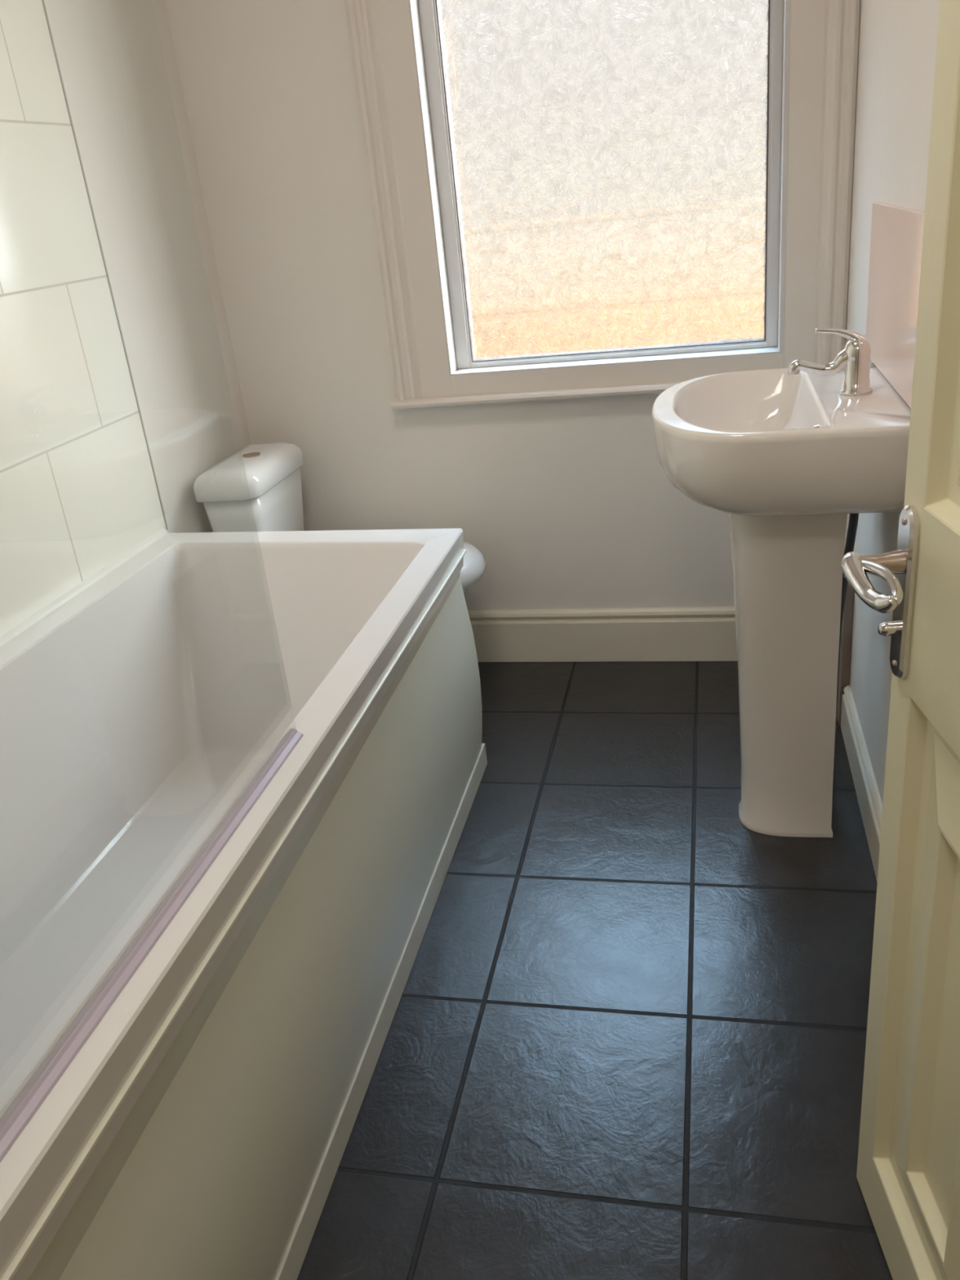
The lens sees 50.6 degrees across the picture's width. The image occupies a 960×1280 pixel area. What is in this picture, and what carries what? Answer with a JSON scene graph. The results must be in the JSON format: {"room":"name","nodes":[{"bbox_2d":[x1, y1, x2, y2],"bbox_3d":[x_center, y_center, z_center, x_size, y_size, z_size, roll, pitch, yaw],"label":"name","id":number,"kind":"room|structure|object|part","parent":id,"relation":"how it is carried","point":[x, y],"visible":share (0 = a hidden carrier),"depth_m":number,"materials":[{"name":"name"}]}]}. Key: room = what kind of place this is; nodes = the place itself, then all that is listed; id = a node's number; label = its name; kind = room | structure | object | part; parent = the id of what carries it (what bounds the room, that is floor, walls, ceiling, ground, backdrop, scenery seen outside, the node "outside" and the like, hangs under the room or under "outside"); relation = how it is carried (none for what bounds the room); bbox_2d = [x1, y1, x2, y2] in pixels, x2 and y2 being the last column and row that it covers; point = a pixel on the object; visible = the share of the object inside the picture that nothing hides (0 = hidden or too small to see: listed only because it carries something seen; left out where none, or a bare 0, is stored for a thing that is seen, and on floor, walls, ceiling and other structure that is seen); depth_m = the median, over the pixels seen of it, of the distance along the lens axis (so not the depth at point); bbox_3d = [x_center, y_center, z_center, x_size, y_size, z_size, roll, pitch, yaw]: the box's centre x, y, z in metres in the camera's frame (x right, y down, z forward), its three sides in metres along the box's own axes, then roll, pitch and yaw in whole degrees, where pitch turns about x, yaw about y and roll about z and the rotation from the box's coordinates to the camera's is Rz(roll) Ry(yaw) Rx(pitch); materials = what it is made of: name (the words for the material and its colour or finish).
{"room":"bathroom","nodes":[
{"label":"bathroom","id":0,"kind":"room"},
{"bbox_2d":[44,0,251,533],"bbox_3d":[-0.946,-0.595,1.580,0.120,2.420,2.640,0,24,13],"label":"wall","id":1,"kind":"structure","parent":0,"point":[117,59],"depth_m":2.28,"materials":[{"name":"white paint"}]},
{"bbox_2d":[0,0,166,635],"bbox_3d":[-0.980,-0.719,1.145,0.010,1.837,1.758,0,24,13],"label":"wall tiles","id":2,"kind":"structure","parent":1,"relation":"attached to","point":[78,491],"depth_m":1.90,"materials":[{"name":"white tile"}]},
{"bbox_2d":[41,0,168,529],"bbox_3d":[-0.804,-1.085,1.927,0.012,1.837,0.005,0,24,13],"label":"trim","id":3,"kind":"structure","parent":1,"relation":"attached to","point":[42,1],"depth_m":2.06,"materials":[{"name":"tile"}]},
{"bbox_2d":[164,0,734,610],"bbox_3d":[0.074,-1.069,2.396,1.512,2.420,0.110,0,24,13],"label":"wall","id":4,"kind":"structure","parent":0,"point":[570,504],"depth_m":2.58,"materials":[{"name":"white paint"}]},
{"bbox_2d":[344,0,860,410],"bbox_3d":[0.254,-1.218,2.249,1.091,1.328,0.145,0,24,13],"label":"window","id":5,"kind":"structure","parent":4,"relation":"in","point":[805,146],"depth_m":2.34,"materials":[{"name":"white paint"}]},
{"bbox_3d":[-0.203,-1.207,2.311,0.143,1.306,0.036,0,24,13],"label":"architrave","id":6,"kind":"part","parent":5,"relation":"part of","materials":[{"name":"white paint"}]},
{"bbox_3d":[0.309,-0.605,2.470,1.091,0.024,0.050,0,24,13],"label":"sill","id":7,"kind":"part","parent":5,"relation":"part of","materials":[{"name":"white paint"}]},
{"bbox_3d":[0.274,-1.214,2.300,0.786,1.120,0.050,0,24,13],"label":"sash frame","id":8,"kind":"part","parent":5,"relation":"part of","materials":[{"name":"white plastic"}]},
{"bbox_3d":[0.281,-1.201,2.303,0.715,1.066,0.004,0,24,13],"label":"pane","id":9,"kind":"part","parent":5,"relation":"part of","materials":[{"name":"white glass"}]},
{"bbox_3d":[0.711,-1.215,2.102,0.134,1.306,0.036,0,24,13],"label":"architrave","id":10,"kind":"part","parent":5,"relation":"part of","materials":[{"name":"white paint"}]},
{"bbox_2d":[467,606,737,662],"bbox_3d":[0.175,-0.011,2.797,1.512,0.152,0.017,0,24,13],"label":"baseboard","id":11,"kind":"structure","parent":4,"relation":"attached to","point":[701,633],"depth_m":2.75,"materials":[{"name":"beige paint"}]},
{"bbox_2d":[297,661,893,1279],"bbox_3d":[-0.193,0.893,1.138,2.100,0.080,4.400,0,24,13],"label":"floor","id":12,"kind":"structure","parent":0,"point":[625,1039],"depth_m":1.59,"materials":[{"name":"black tile"}]},
{"bbox_2d":[0,528,487,1279],"bbox_3d":[-0.511,0.373,1.555,0.702,0.592,1.726,0,24,13],"label":"bathtub","id":13,"kind":"object","parent":12,"relation":"on","point":[202,1130],"visible":0.97,"depth_m":1.58,"materials":[{"name":"white plastic"}]},
{"bbox_2d":[0,728,303,1162],"bbox_3d":[-0.399,-0.358,0.686,0.025,1.440,0.832,0,24,13],"label":"screen","id":14,"kind":"object","parent":13,"relation":"on","point":[15,1119],"visible":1,"depth_m":0.95,"materials":[{"name":"clear glass"}]},
{"bbox_2d":[193,442,485,594],"bbox_3d":[-0.300,-0.150,2.578,0.643,0.675,0.376,0,24,13],"label":"toilet","id":15,"kind":"object","parent":12,"relation":"on","point":[258,487],"visible":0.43,"depth_m":2.44,"materials":[{"name":"white ceramic"}]},
{"bbox_3d":[-0.565,-0.426,2.520,0.158,0.065,0.350,0,24,13],"label":"cistern lid","id":16,"kind":"part","parent":15,"relation":"part of","materials":[{"name":"white ceramic"}]},
{"bbox_3d":[-0.221,-0.180,2.546,0.475,0.072,0.376,0,24,13],"label":"seat lid","id":17,"kind":"part","parent":15,"relation":"part of","materials":[{"name":"white plastic"}]},
{"bbox_2d":[651,362,911,837],"bbox_3d":[0.538,-0.033,1.900,0.401,0.842,0.525,0,24,13],"label":"washbasin","id":18,"kind":"object","parent":12,"relation":"on","point":[787,457],"visible":0.94,"depth_m":1.78,"materials":[{"name":"white ceramic"}]},
{"bbox_3d":[0.504,-0.341,1.764,0.401,0.166,0.525,0,24,13],"label":"bowl","id":19,"kind":"part","parent":18,"relation":"part of","materials":[{"name":"white ceramic"}]},
{"bbox_2d":[787,328,872,395],"bbox_3d":[0.580,-0.462,1.682,0.136,0.109,0.052,0,24,13],"label":"mixer tap","id":20,"kind":"object","parent":18,"relation":"on","point":[854,360],"visible":1,"depth_m":1.67,"materials":[{"name":"silver metal"}]},
{"bbox_3d":[0.569,-0.462,1.684,0.111,0.046,0.030,0,24,13],"label":"spout","id":21,"kind":"part","parent":20,"relation":"part of","materials":[{"name":"silver metal"}]},
{"bbox_2d":[844,0,939,804],"bbox_3d":[0.644,-0.609,1.215,0.120,2.420,2.640,0,24,13],"label":"wall","id":22,"kind":"structure","parent":0,"point":[898,38],"depth_m":1.85,"materials":[{"name":"white paint"}]},
{"bbox_2d":[836,582,854,725],"bbox_3d":[0.855,-0.034,2.427,0.020,0.355,0.347,0,24,13],"label":"pipe boxing","id":23,"kind":"object","parent":22,"relation":"attached to","point":[847,619],"visible":0.16,"depth_m":2.27,"materials":[{"name":"white paint"}]},
{"bbox_2d":[840,684,882,882],"bbox_3d":[0.716,0.397,1.794,0.016,0.110,1.180,0,24,13],"label":"baseboard","id":24,"kind":"structure","parent":22,"relation":"attached to","point":[868,797],"depth_m":2.03,"materials":[{"name":"beige paint"}]},
{"bbox_2d":[865,201,924,408],"bbox_3d":[0.677,-0.550,1.641,0.008,0.273,0.640,0,24,13],"label":"backsplash","id":25,"kind":"structure","parent":22,"relation":"attached to","point":[896,232],"depth_m":1.65,"materials":[{"name":"pink tile"}]},
{"bbox_2d":[840,0,959,1279],"bbox_3d":[0.364,-0.058,0.570,0.103,1.985,0.745,-5,24,4],"label":"door","id":26,"kind":"structure","parent":22,"relation":"in","point":[908,1174],"depth_m":0.97,"materials":[{"name":"beige paint"}]},
{"bbox_3d":[0.349,-0.050,0.904,0.029,0.028,0.111,-6,24,0],"label":"handle lever","id":27,"kind":"part","parent":26,"relation":"part of","materials":[{"name":"silver metal"}]},
{"bbox_3d":[0.399,-0.043,0.956,0.008,0.173,0.033,-5,24,4],"label":"handle plate","id":28,"kind":"part","parent":26,"relation":"part of","materials":[{"name":"silver metal"}]},
{"label":"outside","id":29,"kind":"structure","parent":0,"visible":0},
{"bbox_3d":[1.639,-1.666,7.219,12.000,0.100,9.150,0,24,13],"label":"ground","id":30,"kind":"structure","parent":29,"visible":0},
{"bbox_2d":[466,197,765,303],"bbox_3d":[0.730,-2.557,7.766,16.000,1.260,0.220,0,24,13],"label":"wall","id":31,"kind":"structure","parent":30,"relation":"on","point":[541,287],"depth_m":7.51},
{"bbox_2d":[471,280,764,356],"bbox_3d":[0.185,-1.266,5.338,12.000,0.980,0.220,0,24,13],"label":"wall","id":32,"kind":"structure","parent":30,"relation":"on","point":[758,334],"depth_m":4.95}
]}

